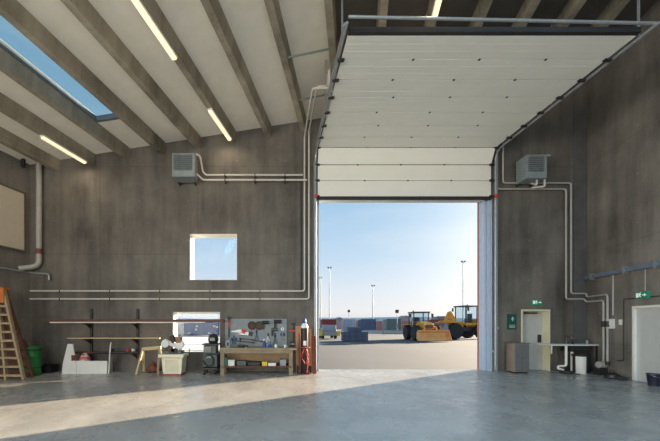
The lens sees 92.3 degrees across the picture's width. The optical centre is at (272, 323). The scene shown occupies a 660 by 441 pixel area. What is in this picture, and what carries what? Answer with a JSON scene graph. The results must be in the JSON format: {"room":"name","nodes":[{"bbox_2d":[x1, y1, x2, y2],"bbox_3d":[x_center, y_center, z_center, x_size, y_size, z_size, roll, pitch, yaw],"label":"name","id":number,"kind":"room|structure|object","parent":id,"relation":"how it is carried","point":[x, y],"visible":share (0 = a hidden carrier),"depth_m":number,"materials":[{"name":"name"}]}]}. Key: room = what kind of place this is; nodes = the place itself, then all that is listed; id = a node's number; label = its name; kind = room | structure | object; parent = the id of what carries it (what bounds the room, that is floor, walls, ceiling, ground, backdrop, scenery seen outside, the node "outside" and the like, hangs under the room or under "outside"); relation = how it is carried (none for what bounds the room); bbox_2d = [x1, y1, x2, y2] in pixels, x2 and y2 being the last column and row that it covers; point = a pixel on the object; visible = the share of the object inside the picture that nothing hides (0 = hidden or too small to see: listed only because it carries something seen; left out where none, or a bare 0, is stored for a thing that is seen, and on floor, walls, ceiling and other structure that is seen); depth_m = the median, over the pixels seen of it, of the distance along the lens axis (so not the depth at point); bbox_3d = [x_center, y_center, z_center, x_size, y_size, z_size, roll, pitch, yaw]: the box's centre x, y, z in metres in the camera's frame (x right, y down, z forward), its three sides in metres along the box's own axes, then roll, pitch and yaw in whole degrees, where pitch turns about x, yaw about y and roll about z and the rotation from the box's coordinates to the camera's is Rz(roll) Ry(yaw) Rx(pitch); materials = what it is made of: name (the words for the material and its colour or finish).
{"room":"industrial workshop","nodes":[
{"label":"industrial workshop","id":0,"kind":"room"},
{"bbox_2d":[0,150,29,369],"bbox_3d":[-11.515,-1.935,-1.212,0.339,7.050,24.467,0,0,15],"label":"wall","id":1,"kind":"structure","parent":0,"point":[12,174],"depth_m":10.22,"materials":[{"name":"concrete"}]},
{"bbox_2d":[0,183,25,251],"bbox_3d":[-8.621,-3.375,8.994,0.068,1.970,2.900,0,0,15],"label":"board","id":2,"kind":"object","parent":1,"relation":"attached to","point":[12,200],"visible":1,"depth_m":9.99,"materials":[{"name":"wood"}]},
{"bbox_2d":[0,267,49,279],"bbox_3d":[-9.098,-1.621,6.846,0.673,0.282,7.938,0,0,19],"label":"pipe","id":3,"kind":"object","parent":1,"relation":"attached to","point":[0,267],"visible":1,"depth_m":10.38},
{"bbox_2d":[18,162,42,270],"bbox_3d":[-8.015,-3.552,10.312,0.642,3.655,0.192,0,0,-33],"label":"drain pipe","id":4,"kind":"object","parent":1,"relation":"attached to","point":[38,250],"visible":0.98,"depth_m":10.36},
{"bbox_2d":[0,0,332,164],"bbox_3d":[-6.316,-6.275,-1.237,10.505,1.878,27.916,0,0,15],"label":"ceiling","id":5,"kind":"structure","parent":0,"point":[304,21],"depth_m":7.87,"materials":[{"name":"paint"}]},
{"bbox_2d":[0,127,60,170],"bbox_3d":[-10.449,-5.372,-1.312,0.232,0.370,24.646,0,0,15],"label":"ceiling beam","id":6,"kind":"structure","parent":5,"relation":"attached to","point":[8,139],"depth_m":9.56,"materials":[{"name":"concrete"}]},
{"bbox_2d":[0,92,95,164],"bbox_3d":[-9.256,-5.562,-1.312,0.232,0.370,24.646,0,0,15],"label":"ceiling beam","id":7,"kind":"structure","parent":5,"relation":"attached to","point":[10,108],"depth_m":8.73,"materials":[{"name":"concrete"}]},
{"bbox_2d":[40,134,86,163],"bbox_3d":[-6.387,-5.332,9.595,0.140,0.090,1.500,0,0,15],"label":"ceiling lamp","id":8,"kind":"object","parent":7,"relation":"attached to","point":[43,137],"visible":1,"depth_m":9.47,"materials":[{"name":"white paint"}]},
{"bbox_2d":[0,39,118,122],"bbox_3d":[-5.438,-6.084,6.400,0.941,0.296,6.038,0,0,15],"label":"window","id":9,"kind":"structure","parent":5,"relation":"attached to","point":[107,117],"depth_m":7.85,"materials":[{"name":"grey metal"}]},
{"bbox_2d":[0,47,130,159],"bbox_3d":[-8.063,-5.753,-1.312,0.232,0.370,24.646,0,0,15],"label":"ceiling beam","id":10,"kind":"structure","parent":5,"relation":"attached to","point":[10,66],"depth_m":8.02,"materials":[{"name":"concrete"}]},
{"bbox_2d":[0,0,165,153],"bbox_3d":[-6.870,-5.944,-1.312,0.232,0.370,24.646,0,0,15],"label":"ceiling beam","id":11,"kind":"structure","parent":5,"relation":"attached to","point":[12,11],"depth_m":7.13,"materials":[{"name":"concrete"}]},
{"bbox_2d":[61,0,200,147],"bbox_3d":[-5.677,-6.135,-1.312,0.232,0.370,24.646,0,0,15],"label":"ceiling beam","id":12,"kind":"structure","parent":5,"relation":"attached to","point":[83,10],"depth_m":7.24,"materials":[{"name":"concrete"}]},
{"bbox_2d":[141,0,235,142],"bbox_3d":[-4.484,-6.326,-1.312,0.232,0.370,24.646,0,0,15],"label":"ceiling beam","id":13,"kind":"structure","parent":5,"relation":"attached to","point":[184,61],"depth_m":7.62,"materials":[{"name":"concrete"}]},
{"bbox_2d":[131,0,177,59],"bbox_3d":[-2.441,-6.096,6.455,0.140,0.090,1.500,0,0,15],"label":"ceiling lamp","id":14,"kind":"object","parent":13,"relation":"attached to","point":[138,4],"visible":1,"depth_m":6.41,"materials":[{"name":"white paint"}]},
{"bbox_2d":[207,108,231,140],"bbox_3d":[-1.612,-6.096,9.605,0.140,0.090,1.500,0,0,15],"label":"ceiling lamp","id":15,"kind":"object","parent":13,"relation":"attached to","point":[212,113],"visible":1,"depth_m":9.46,"materials":[{"name":"white paint"}]},
{"bbox_2d":[200,0,271,136],"bbox_3d":[-3.291,-6.517,-1.312,0.232,0.370,24.646,0,0,15],"label":"ceiling beam","id":16,"kind":"structure","parent":5,"relation":"attached to","point":[213,9],"depth_m":7.55,"materials":[{"name":"wood"}]},
{"bbox_2d":[264,0,306,131],"bbox_3d":[-2.098,-6.708,-1.312,0.232,0.370,24.646,0,0,15],"label":"ceiling beam","id":17,"kind":"structure","parent":5,"relation":"attached to","point":[273,9],"depth_m":7.67,"materials":[{"name":"wood"}]},
{"bbox_2d":[324,0,338,88],"bbox_3d":[-0.905,-6.899,-1.312,0.232,0.370,24.646,0,0,15],"label":"ceiling beam","id":18,"kind":"structure","parent":5,"relation":"attached to","point":[330,11],"depth_m":7.19,"materials":[{"name":"wood"}]},
{"bbox_2d":[288,48,328,58],"bbox_3d":[0.933,-6.640,7.637,1.149,0.342,0.044,0,0,-4],"label":"rod","id":19,"kind":"object","parent":18,"relation":"attached to","point":[326,49],"visible":0.81,"depth_m":7.62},
{"bbox_2d":[30,76,586,370],"bbox_3d":[1.200,-3.493,10.751,20.080,10.166,0.350,0,0,0],"label":"wall","id":20,"kind":"structure","parent":0,"point":[115,222],"depth_m":10.58,"materials":[{"name":"concrete"}]},
{"bbox_2d":[82,309,138,357],"bbox_3d":[-5.356,0.333,10.326,1.639,1.682,0.500,0,0,0],"label":"rack","id":21,"kind":"object","parent":20,"relation":"attached to","point":[90,325],"visible":0.86,"depth_m":10.52,"materials":[{"name":"metal"}]},
{"bbox_2d":[74,337,139,337],"bbox_3d":[-5.507,0.454,10.350,2.123,0.050,0.100,0,0,0],"label":"plank","id":22,"kind":"object","parent":21,"relation":"on","point":[74,337],"visible":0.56,"depth_m":10.30,"materials":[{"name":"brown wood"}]},
{"bbox_2d":[67,338,160,338],"bbox_3d":[-5.173,0.461,10.150,2.993,0.035,0.100,0,0,0],"label":"plank","id":23,"kind":"object","parent":21,"relation":"on","point":[67,338],"visible":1,"depth_m":10.10,"materials":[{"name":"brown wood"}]},
{"bbox_2d":[89,351,139,353],"bbox_3d":[-5.156,0.934,10.150,1.594,0.078,0.080,0,0,0],"label":"pipe","id":24,"kind":"object","parent":21,"relation":"on","point":[90,352],"visible":1,"depth_m":10.12,"materials":[{"name":"metal"}]},
{"bbox_2d":[49,322,204,322],"bbox_3d":[-4.710,-0.051,10.100,5.018,0.035,0.060,0,0,0],"label":"pipe","id":25,"kind":"object","parent":21,"relation":"on","point":[49,322],"visible":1,"depth_m":10.07,"materials":[{"name":"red metal"}]},
{"bbox_2d":[45,319,223,321],"bbox_3d":[-4.495,-0.111,10.200,5.786,0.085,0.200,0,0,0],"label":"timber beam","id":26,"kind":"structure","parent":21,"relation":"on","point":[46,320],"depth_m":10.10,"materials":[{"name":"brown wood"}]},
{"bbox_2d":[29,73,327,299],"bbox_3d":[-3.312,-3.807,9.524,9.680,6.005,2.104,0,0,0],"label":"pipe","id":27,"kind":"object","parent":20,"relation":"attached to","point":[327,73],"visible":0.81,"depth_m":10.45,"materials":[{"name":"metal"}]},
{"bbox_2d":[29,69,329,291],"bbox_3d":[-3.312,-3.917,9.424,9.680,5.687,2.304,0,0,0],"label":"pipe","id":28,"kind":"object","parent":20,"relation":"attached to","point":[313,88],"visible":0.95,"depth_m":10.45,"materials":[{"name":"metal"}]},
{"bbox_2d":[172,153,197,185],"bbox_3d":[-2.877,-5.084,10.286,0.721,0.793,0.580,0,0,0],"label":"heater","id":29,"kind":"object","parent":20,"relation":"attached to","point":[184,165],"visible":1,"depth_m":10.01,"materials":[{"name":"metal"}]},
{"bbox_2d":[173,312,219,351],"bbox_3d":[-2.593,0.271,10.744,1.593,1.356,0.344,0,0,0],"label":"window","id":30,"kind":"structure","parent":20,"relation":"in","point":[175,314],"depth_m":10.81,"materials":[{"name":"white paint"}]},
{"bbox_2d":[190,234,236,279],"bbox_3d":[-2.017,-2.271,10.744,1.593,1.559,0.344,0,0,0],"label":"window","id":31,"kind":"structure","parent":20,"relation":"in","point":[192,236],"depth_m":10.84,"materials":[{"name":"white paint"}]},
{"bbox_2d":[196,153,302,178],"bbox_3d":[-0.777,-5.268,10.411,3.545,0.716,0.330,0,0,0],"label":"pipe","id":32,"kind":"object","parent":20,"relation":"attached to","point":[204,173],"visible":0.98,"depth_m":10.33,"materials":[{"name":"metal"}]},
{"bbox_2d":[196,173,306,183],"bbox_3d":[-0.713,-4.856,10.413,3.682,0.224,0.326,0,0,0],"label":"pipe","id":33,"kind":"object","parent":20,"relation":"attached to","point":[199,176],"visible":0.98,"depth_m":10.33,"materials":[{"name":"metal"}]},
{"bbox_2d":[225,319,286,345],"bbox_3d":[-0.576,0.305,10.521,2.074,0.955,0.111,0,0,0],"label":"board","id":34,"kind":"object","parent":20,"relation":"attached to","point":[235,324],"depth_m":10.55,"materials":[{"name":"grey paint"}]},
{"bbox_2d":[227,316,230,336],"bbox_3d":[-1.483,0.096,10.511,0.120,0.708,0.030,0,0,0],"label":"spanner","id":35,"kind":"object","parent":34,"relation":"hanging from","point":[228,317],"visible":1,"depth_m":10.50,"materials":[{"name":"red paint"}]},
{"bbox_2d":[313,0,659,371],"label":"door","id":36,"kind":"structure","parent":20,"relation":"in","point":[410,87],"depth_m":8.35,"materials":[{"name":"metal"}]},
{"bbox_2d":[507,314,515,329],"bbox_3d":[8.085,-0.076,10.563,0.305,0.525,0.026,0,0,0],"label":"safety sign","id":37,"kind":"object","parent":20,"relation":"attached to","point":[511,318],"visible":1,"depth_m":10.56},
{"bbox_2d":[516,155,546,186],"bbox_3d":[8.461,-5.036,10.286,0.641,0.793,0.580,0,0,0],"label":"heater","id":38,"kind":"object","parent":20,"relation":"attached to","point":[530,168],"visible":0.99,"depth_m":10.04,"materials":[{"name":"metal"}]},
{"bbox_2d":[521,309,549,370],"bbox_3d":[8.898,0.564,10.746,0.983,2.112,0.360,0,0,0],"label":"door","id":39,"kind":"structure","parent":20,"relation":"in","point":[535,323],"depth_m":10.84,"materials":[{"name":"grey paint"}]},
{"bbox_2d":[531,300,541,304],"bbox_3d":[8.898,-0.729,10.537,0.340,0.180,0.079,0,0,0],"label":"exit sign","id":40,"kind":"object","parent":20,"relation":"attached to","point":[533,302],"visible":1,"depth_m":10.51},
{"bbox_2d":[573,105,586,353],"bbox_3d":[10.405,-2.910,10.566,0.470,9.000,0.020,0,0,0],"label":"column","id":41,"kind":"structure","parent":20,"relation":"attached to","point":[579,111],"depth_m":10.56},
{"bbox_2d":[0,369,659,440],"bbox_3d":[-1.966,1.590,-1.287,25.612,0.001,24.426,0,0,0],"label":"floor","id":42,"kind":"structure","parent":0,"point":[327,404],"depth_m":6.09,"materials":[{"name":"concrete"}]},
{"bbox_2d":[0,287,34,379],"bbox_3d":[-7.702,0.271,9.065,1.258,2.661,0.420,0,0,0],"label":"step ladder","id":43,"kind":"object","parent":42,"relation":"on","point":[8,339],"visible":1,"depth_m":9.04,"materials":[{"name":"brown wood"}]},
{"bbox_2d":[20,346,42,376],"bbox_3d":[-7.462,1.140,9.620,0.583,0.900,0.583,0,0,0],"label":"barrel","id":44,"kind":"object","parent":42,"relation":"on","point":[34,353],"visible":0.64,"depth_m":9.49,"materials":[{"name":"green plastic"}]},
{"bbox_2d":[42,364,57,372],"bbox_3d":[-7.388,1.460,10.225,0.458,0.260,0.350,0,0,0],"label":"crate","id":45,"kind":"object","parent":42,"relation":"on","point":[46,368],"visible":0.76,"depth_m":10.05,"materials":[{"name":"black paint"}]},
{"bbox_2d":[62,342,112,373],"bbox_3d":[-5.992,1.090,9.993,1.464,1.000,0.420,0,0,-13],"label":"trough","id":46,"kind":"object","parent":42,"relation":"on","point":[70,365],"visible":0.98,"depth_m":9.95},
{"bbox_2d":[79,353,90,360],"bbox_3d":[-6.146,1.270,10.200,0.344,0.640,0.327,0,0,0],"label":"plastic bag","id":47,"kind":"object","parent":46,"relation":"in","point":[86,357],"visible":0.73,"depth_m":10.10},
{"bbox_2d":[79,356,90,359],"bbox_3d":[-6.146,1.103,10.200,0.344,0.095,0.327,0,0,0],"label":"print","id":48,"kind":"object","parent":47,"relation":"attached to","point":[81,357],"depth_m":10.08},
{"bbox_2d":[135,346,162,374],"bbox_3d":[-3.966,1.153,10.100,0.755,0.885,0.617,0,0,0],"label":"sawhorse","id":49,"kind":"object","parent":42,"relation":"on","point":[142,354],"visible":0.9,"depth_m":10.05,"materials":[{"name":"brown wood"}]},
{"bbox_2d":[147,362,156,372],"bbox_3d":[-3.973,1.417,10.330,0.400,0.345,0.380,0,0,0],"label":"pile","id":50,"kind":"object","parent":42,"relation":"on","point":[151,368],"visible":0.91,"depth_m":10.20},
{"bbox_2d":[158,335,189,375],"bbox_3d":[-3.046,0.962,9.840,0.923,1.256,0.680,0,0,0],"label":"saw","id":51,"kind":"object","parent":42,"relation":"on","point":[173,359],"visible":1,"depth_m":9.60,"materials":[{"name":"white metal"}]},
{"bbox_2d":[158,353,188,357],"bbox_3d":[-3.115,0.978,9.840,0.785,0.100,0.680,0,0,0],"label":"tray","id":52,"kind":"object","parent":51,"relation":"on","point":[164,355],"depth_m":9.51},
{"bbox_2d":[202,343,220,374],"bbox_3d":[-1.961,1.104,9.993,0.516,0.968,0.614,0,0,0],"label":"cart","id":53,"kind":"object","parent":42,"relation":"on","point":[210,358],"visible":1,"depth_m":9.78,"materials":[{"name":"metal"}]},
{"bbox_2d":[208,334,218,342],"bbox_3d":[-1.906,0.463,9.960,0.340,0.305,0.360,0,0,0],"label":"helmet","id":54,"kind":"object","parent":53,"relation":"on","point":[213,338],"visible":0.99,"depth_m":9.84,"materials":[{"name":"black paint"}]},
{"bbox_2d":[220,346,296,374],"bbox_3d":[-0.461,1.170,10.100,2.422,0.840,0.700,0,0,0],"label":"workbench","id":55,"kind":"object","parent":42,"relation":"on","point":[252,353],"visible":0.95,"depth_m":9.81,"materials":[{"name":"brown wood"}]},
{"bbox_2d":[228,359,235,365],"bbox_3d":[-1.325,1.235,10.050,0.222,0.190,0.316,0,0,0],"label":"box","id":56,"kind":"object","parent":55,"relation":"on","point":[231,362],"visible":1,"depth_m":9.90,"materials":[{"name":"cardboard"}]},
{"bbox_2d":[237,360,246,365],"bbox_3d":[-1.005,1.255,10.100,0.303,0.150,0.316,0,0,0],"label":"box","id":57,"kind":"object","parent":55,"relation":"on","point":[239,362],"visible":1,"depth_m":9.95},
{"bbox_2d":[248,361,260,365],"bbox_3d":[-0.606,1.270,10.100,0.399,0.120,0.316,0,0,0],"label":"box","id":58,"kind":"object","parent":55,"relation":"on","point":[250,363],"visible":1,"depth_m":9.95,"materials":[{"name":"black paint"}]},
{"bbox_2d":[221,364,291,367],"bbox_3d":[-0.516,1.350,10.075,2.219,0.040,0.550,0,0,0],"label":"shelf","id":59,"kind":"object","parent":55,"relation":"attached to","point":[222,365],"depth_m":9.80,"materials":[{"name":"brown wood"}]},
{"bbox_2d":[220,346,296,349],"bbox_3d":[-0.461,0.785,10.100,2.422,0.070,0.700,0,0,0],"label":"countertop","id":60,"kind":"structure","parent":55,"relation":"on","point":[224,347],"depth_m":9.75,"materials":[{"name":"brown wood"}]},
{"bbox_2d":[295,326,300,371],"bbox_3d":[0.856,0.829,10.405,0.198,1.523,0.270,0,0,0],"label":"plywood sheet","id":61,"kind":"object","parent":42,"relation":"on","point":[297,328],"visible":0.57,"depth_m":10.41,"materials":[{"name":"wood"}]},
{"bbox_2d":[297,333,311,374],"bbox_3d":[1.005,0.934,9.998,0.460,1.312,0.404,0,0,0],"label":"trolley","id":62,"kind":"object","parent":42,"relation":"on","point":[300,373],"visible":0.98,"depth_m":10.01,"materials":[{"name":"metal"}]},
{"bbox_2d":[301,318,307,372],"bbox_3d":[1.005,0.689,9.948,0.230,1.742,0.234,0,0,0],"label":"bottle","id":63,"kind":"object","parent":62,"relation":"on","point":[304,327],"visible":0.98,"depth_m":9.85,"materials":[{"name":"black paint"}]},
{"bbox_2d":[308,329,311,371],"bbox_3d":[1.218,0.879,10.405,0.165,1.421,0.270,0,0,0],"label":"plywood sheet","id":64,"kind":"object","parent":42,"relation":"on","point":[309,330],"visible":0.5,"depth_m":10.39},
{"bbox_2d":[311,336,315,373],"bbox_3d":[1.327,0.992,10.120,0.128,1.196,0.280,0,0,0],"label":"plywood sheet","id":65,"kind":"object","parent":42,"relation":"on","point":[313,338],"visible":1,"depth_m":10.11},
{"bbox_2d":[505,342,529,372],"bbox_3d":[8.013,1.101,10.217,0.507,0.978,0.405,0,0,0],"label":"base cabinet","id":66,"kind":"object","parent":42,"relation":"on","point":[517,353],"visible":1,"depth_m":10.03,"materials":[{"name":"metal"}]},
{"bbox_2d":[537,336,598,372],"bbox_3d":[9.744,0.993,10.313,1.578,1.194,0.526,0,0,0],"label":"table","id":67,"kind":"object","parent":42,"relation":"on","point":[566,347],"visible":0.98,"depth_m":10.10,"materials":[{"name":"white metal"}]},
{"bbox_2d":[560,346,589,351],"bbox_3d":[9.986,0.803,10.313,0.600,0.195,0.426,0,0,0],"label":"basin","id":68,"kind":"object","parent":67,"relation":"in","point":[570,348],"depth_m":10.10,"materials":[{"name":"metal"}]},
{"bbox_2d":[559,370,579,373],"bbox_3d":[9.469,1.550,9.997,0.339,0.080,0.449,0,0,-15],"label":"hose reel","id":69,"kind":"object","parent":42,"relation":"on","point":[560,371],"visible":1,"depth_m":9.93,"materials":[{"name":"rubber"}]},
{"bbox_2d":[571,353,588,373],"bbox_3d":[9.854,1.272,10.018,0.420,0.635,0.419,0,0,0],"label":"drum","id":70,"kind":"object","parent":42,"relation":"on","point":[580,362],"visible":0.91,"depth_m":9.87,"materials":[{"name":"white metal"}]},
{"bbox_2d":[593,361,609,374],"bbox_3d":[10.226,1.370,9.691,0.250,0.440,0.304,0,0,0],"label":"pump","id":71,"kind":"object","parent":42,"relation":"on","point":[600,369],"visible":0.99,"depth_m":9.66,"materials":[{"name":"metal"}]},
{"bbox_2d":[496,146,604,361],"bbox_3d":[8.977,-2.703,10.105,2.982,7.745,0.778,0,0,0],"label":"pipe","id":72,"kind":"object","parent":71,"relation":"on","point":[564,189],"visible":0.92,"depth_m":10.44,"materials":[{"name":"metal"}]},
{"bbox_2d":[502,141,608,361],"bbox_3d":[9.113,-2.703,10.028,2.851,7.745,0.933,0,0,0],"label":"pipe","id":73,"kind":"object","parent":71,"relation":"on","point":[569,183],"visible":0.96,"depth_m":10.44,"materials":[{"name":"metal"}]},
{"bbox_2d":[601,321,608,326],"bbox_3d":[10.301,0.000,9.666,0.148,0.180,0.264,0,0,0],"label":"valve","id":74,"kind":"object","parent":73,"relation":"attached to","point":[603,323],"visible":1,"depth_m":9.64,"materials":[{"name":"metal"}]},
{"bbox_2d":[604,370,619,378],"bbox_3d":[9.906,1.464,9.117,0.340,0.252,0.340,0,0,0],"label":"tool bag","id":75,"kind":"object","parent":42,"relation":"on","point":[610,375],"visible":0.96,"depth_m":9.06,"materials":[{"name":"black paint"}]},
{"bbox_2d":[614,376,628,379],"bbox_3d":[9.948,1.540,8.909,0.300,0.100,0.285,0,0,0],"label":"heap","id":76,"kind":"object","parent":42,"relation":"on","point":[617,377],"visible":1,"depth_m":8.83,"materials":[{"name":"rubber"}]},
{"bbox_2d":[645,373,659,385],"bbox_3d":[9.820,1.435,8.044,0.272,0.310,0.280,0,0,0],"label":"bucket","id":77,"kind":"object","parent":42,"relation":"on","point":[653,379],"visible":1,"depth_m":7.99,"materials":[{"name":"plastic"}]},
{"bbox_2d":[335,0,656,75],"bbox_3d":[3.524,-7.849,-1.237,8.528,1.551,27.396,0,0,15],"label":"ceiling","id":78,"kind":"structure","parent":0,"point":[546,9],"depth_m":7.65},
{"bbox_2d":[376,0,388,26],"bbox_3d":[0.288,-7.089,-1.312,0.232,0.370,24.646,0,0,15],"label":"ceiling beam","id":79,"kind":"structure","parent":78,"relation":"attached to","point":[382,9],"depth_m":6.92,"materials":[{"name":"wood"}]},
{"bbox_2d":[423,0,439,26],"bbox_3d":[1.481,-7.280,-1.312,0.232,0.370,24.646,0,0,15],"label":"ceiling beam","id":80,"kind":"structure","parent":78,"relation":"attached to","point":[431,2],"depth_m":7.32,"materials":[{"name":"wood"}]},
{"bbox_2d":[431,0,441,16],"bbox_3d":[3.529,-7.050,6.475,0.140,0.090,1.500,0,0,15],"label":"ceiling lamp","id":81,"kind":"object","parent":80,"relation":"attached to","point":[437,4],"visible":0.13,"depth_m":6.93,"materials":[{"name":"white paint"}]},
{"bbox_2d":[468,0,492,26],"bbox_3d":[2.674,-7.471,-1.312,0.232,0.370,24.646,0,0,15],"label":"ceiling beam","id":82,"kind":"structure","parent":78,"relation":"attached to","point":[482,7],"depth_m":7.35,"materials":[{"name":"wood"}]},
{"bbox_2d":[511,0,540,26],"bbox_3d":[3.867,-7.662,-1.312,0.232,0.370,24.646,0,0,15],"label":"ceiling beam","id":83,"kind":"structure","parent":78,"relation":"attached to","point":[528,7],"depth_m":7.55,"materials":[{"name":"wood"}]},
{"bbox_2d":[552,0,586,26],"bbox_3d":[5.060,-7.853,-1.312,0.232,0.370,24.646,0,0,15],"label":"ceiling beam","id":84,"kind":"structure","parent":78,"relation":"attached to","point":[572,7],"depth_m":7.75,"materials":[{"name":"wood"}]},
{"bbox_2d":[590,0,629,26],"bbox_3d":[6.253,-8.044,-1.312,0.232,0.370,24.646,0,0,15],"label":"ceiling beam","id":85,"kind":"structure","parent":78,"relation":"attached to","point":[614,7],"depth_m":7.95,"materials":[{"name":"wood"}]},
{"bbox_2d":[587,0,659,379],"bbox_3d":[7.715,-3.445,-1.212,0.339,10.070,24.467,0,0,15],"label":"wall","id":86,"kind":"structure","parent":0,"point":[623,98],"depth_m":9.13,"materials":[{"name":"concrete"}]},
{"bbox_2d":[609,319,614,328],"bbox_3d":[10.321,-0.008,9.554,0.097,0.291,0.273,0,0,15],"label":"switch box","id":87,"kind":"object","parent":86,"relation":"attached to","point":[611,321],"visible":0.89,"depth_m":9.44,"materials":[{"name":"white paint"}]},
{"bbox_2d":[612,275,613,314],"bbox_3d":[10.319,-0.875,9.469,0.041,1.210,0.041,0,0,23],"label":"conduit","id":88,"kind":"object","parent":86,"relation":"attached to","point":[612,275],"visible":1,"depth_m":9.46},
{"bbox_2d":[617,300,623,360],"bbox_3d":[10.279,0.196,9.231,0.024,1.812,0.292,0,0,20],"label":"conduit","id":89,"kind":"object","parent":86,"relation":"attached to","point":[623,300],"visible":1,"depth_m":9.10,"materials":[{"name":"metal"}]},
{"bbox_2d":[584,260,659,279],"bbox_3d":[9.430,-1.545,6.261,0.145,0.210,8.839,0,0,15],"label":"cable tray","id":90,"kind":"object","parent":86,"relation":"attached to","point":[656,263],"visible":1,"depth_m":8.95,"materials":[{"name":"metal"}]},
{"bbox_2d":[636,291,650,298],"bbox_3d":[10.039,-0.786,8.467,0.089,0.200,0.360,0,0,15],"label":"exit sign","id":91,"kind":"object","parent":86,"relation":"attached to","point":[643,294],"visible":1,"depth_m":8.41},
{"bbox_2d":[632,305,659,382],"bbox_3d":[10.175,0.560,8.296,0.319,2.120,1.170,0,0,15],"label":"door","id":92,"kind":"structure","parent":86,"relation":"in","point":[645,319],"depth_m":8.50,"materials":[{"name":"white paint"}]},
{"label":"outside","id":93,"kind":"structure","parent":0,"visible":0},
{"bbox_2d":[178,324,476,368],"bbox_3d":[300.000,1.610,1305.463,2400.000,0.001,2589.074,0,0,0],"label":"ground","id":94,"kind":"structure","parent":93,"point":[386,351],"depth_m":17.62,"materials":[{"name":"concrete"}]},
{"bbox_2d":[184,323,200,334],"bbox_3d":[-11.869,0.590,47.185,2.526,2.000,2.430,0,0,0],"label":"shipping container","id":95,"kind":"object","parent":94,"relation":"on","point":[188,327],"visible":0.58,"depth_m":46.00,"materials":[{"name":"blue metal"}]},
{"bbox_2d":[178,345,219,349],"bbox_3d":[-3.285,1.340,14.200,3.050,0.500,4.000,0,0,0],"label":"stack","id":96,"kind":"object","parent":94,"relation":"on","point":[186,347],"visible":0.02,"depth_m":14.47,"materials":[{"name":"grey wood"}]},
{"bbox_2d":[182,340,219,344],"bbox_3d":[-4.469,1.340,18.800,4.150,0.500,4.400,0,0,0],"label":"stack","id":97,"kind":"object","parent":94,"relation":"on","point":[186,342],"visible":0.05,"depth_m":18.38,"materials":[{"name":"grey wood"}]},
{"bbox_2d":[182,337,219,339],"bbox_3d":[-5.761,1.340,23.900,5.350,0.500,5.000,0,0,0],"label":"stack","id":98,"kind":"object","parent":94,"relation":"on","point":[183,338],"visible":0.05,"depth_m":23.45,"materials":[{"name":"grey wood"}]},
{"bbox_2d":[201,322,219,334],"bbox_3d":[-9.030,0.590,47.185,3.042,2.000,2.430,0,0,0],"label":"shipping container","id":99,"kind":"object","parent":94,"relation":"on","point":[206,327],"visible":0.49,"depth_m":46.02,"materials":[{"name":"blue metal"}]},
{"bbox_2d":[320,319,335,327],"bbox_3d":[11.128,0.315,63.185,2.802,2.550,2.430,0,0,0],"label":"shipping container","id":100,"kind":"object","parent":94,"relation":"on","point":[323,321],"visible":0.36,"depth_m":62.02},
{"bbox_2d":[319,325,339,338],"bbox_3d":[6.029,0.838,34.600,2.300,1.495,3.200,0,0,0],"label":"utility truck","id":101,"kind":"object","parent":94,"relation":"on","point":[326,330],"visible":0.87,"depth_m":33.10,"materials":[{"name":"grey paint"}]},
{"bbox_2d":[327,267,331,318],"bbox_3d":[20.825,-9.725,115.000,1.500,22.631,0.800,0,0,0],"label":"mast","id":102,"kind":"object","parent":94,"relation":"on","point":[327,267],"visible":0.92,"depth_m":114.88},
{"bbox_2d":[335,317,342,328],"bbox_3d":[20.401,-0.260,97.500,2.227,3.700,5.400,0,0,0],"label":"shed","id":103,"kind":"object","parent":94,"relation":"on","point":[338,319],"visible":0.68,"depth_m":95.00,"materials":[{"name":"grey paint"}]},
{"bbox_2d":[341,319,355,331],"bbox_3d":[15.548,0.315,64.185,2.443,2.550,2.430,0,0,0],"label":"shipping container","id":104,"kind":"object","parent":94,"relation":"on","point":[345,323],"visible":0.75,"depth_m":62.99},
{"bbox_2d":[358,319,375,330],"bbox_3d":[18.365,0.315,61.185,2.905,2.550,2.430,0,0,0],"label":"shipping container","id":105,"kind":"object","parent":94,"relation":"on","point":[366,324],"visible":0.62,"depth_m":60.03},
{"bbox_2d":[376,321,381,329],"bbox_3d":[23.111,0.490,67.185,2.453,2.200,2.430,0,0,0],"label":"shipping container","id":106,"kind":"object","parent":94,"relation":"on","point":[378,323],"visible":0.28,"depth_m":66.00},
{"bbox_2d":[362,331,402,333],"bbox_3d":[17.833,1.380,52.200,8.000,0.420,0.400,0,0,0],"label":"wall","id":107,"kind":"structure","parent":94,"relation":"on","point":[369,332],"depth_m":51.99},
{"bbox_2d":[382,319,400,329],"bbox_3d":[22.494,0.315,59.185,2.623,2.550,2.430,0,0,0],"label":"shipping container","id":108,"kind":"object","parent":94,"relation":"on","point":[387,324],"visible":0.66,"depth_m":58.05,"materials":[{"name":"metal"}]},
{"bbox_2d":[403,311,451,340],"bbox_3d":[14.889,0.105,30.887,2.790,3.030,5.869,0,0,5],"label":"wheel loader","id":109,"kind":"object","parent":94,"relation":"on","point":[420,330],"visible":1,"depth_m":29.55,"materials":[{"name":"yellow metal"}]},
{"bbox_2d":[417,321,433,328],"bbox_3d":[14.853,0.116,30.481,0.840,0.747,2.046,0,0,5],"label":"hood","id":110,"kind":"object","parent":109,"relation":"attached to","point":[428,325],"depth_m":29.53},
{"bbox_2d":[424,319,443,322],"bbox_3d":[29.705,0.390,57.185,3.071,2.400,2.430,0,0,0],"label":"shipping container","id":111,"kind":"object","parent":94,"relation":"on","point":[430,320],"visible":0.23,"depth_m":56.00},
{"bbox_2d":[434,304,476,338],"bbox_3d":[20.484,-0.282,34.365,6.790,3.809,2.825,0,0,-10],"label":"wheel loader","id":112,"kind":"object","parent":94,"relation":"on","point":[458,329],"visible":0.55,"depth_m":33.83,"materials":[{"name":"yellow metal"}]},
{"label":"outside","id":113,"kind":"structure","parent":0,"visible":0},
{"bbox_2d":[178,317,475,323],"bbox_3d":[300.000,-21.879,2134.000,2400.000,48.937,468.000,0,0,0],"label":"hills","id":114,"kind":"structure","parent":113,"point":[376,318],"depth_m":2034.74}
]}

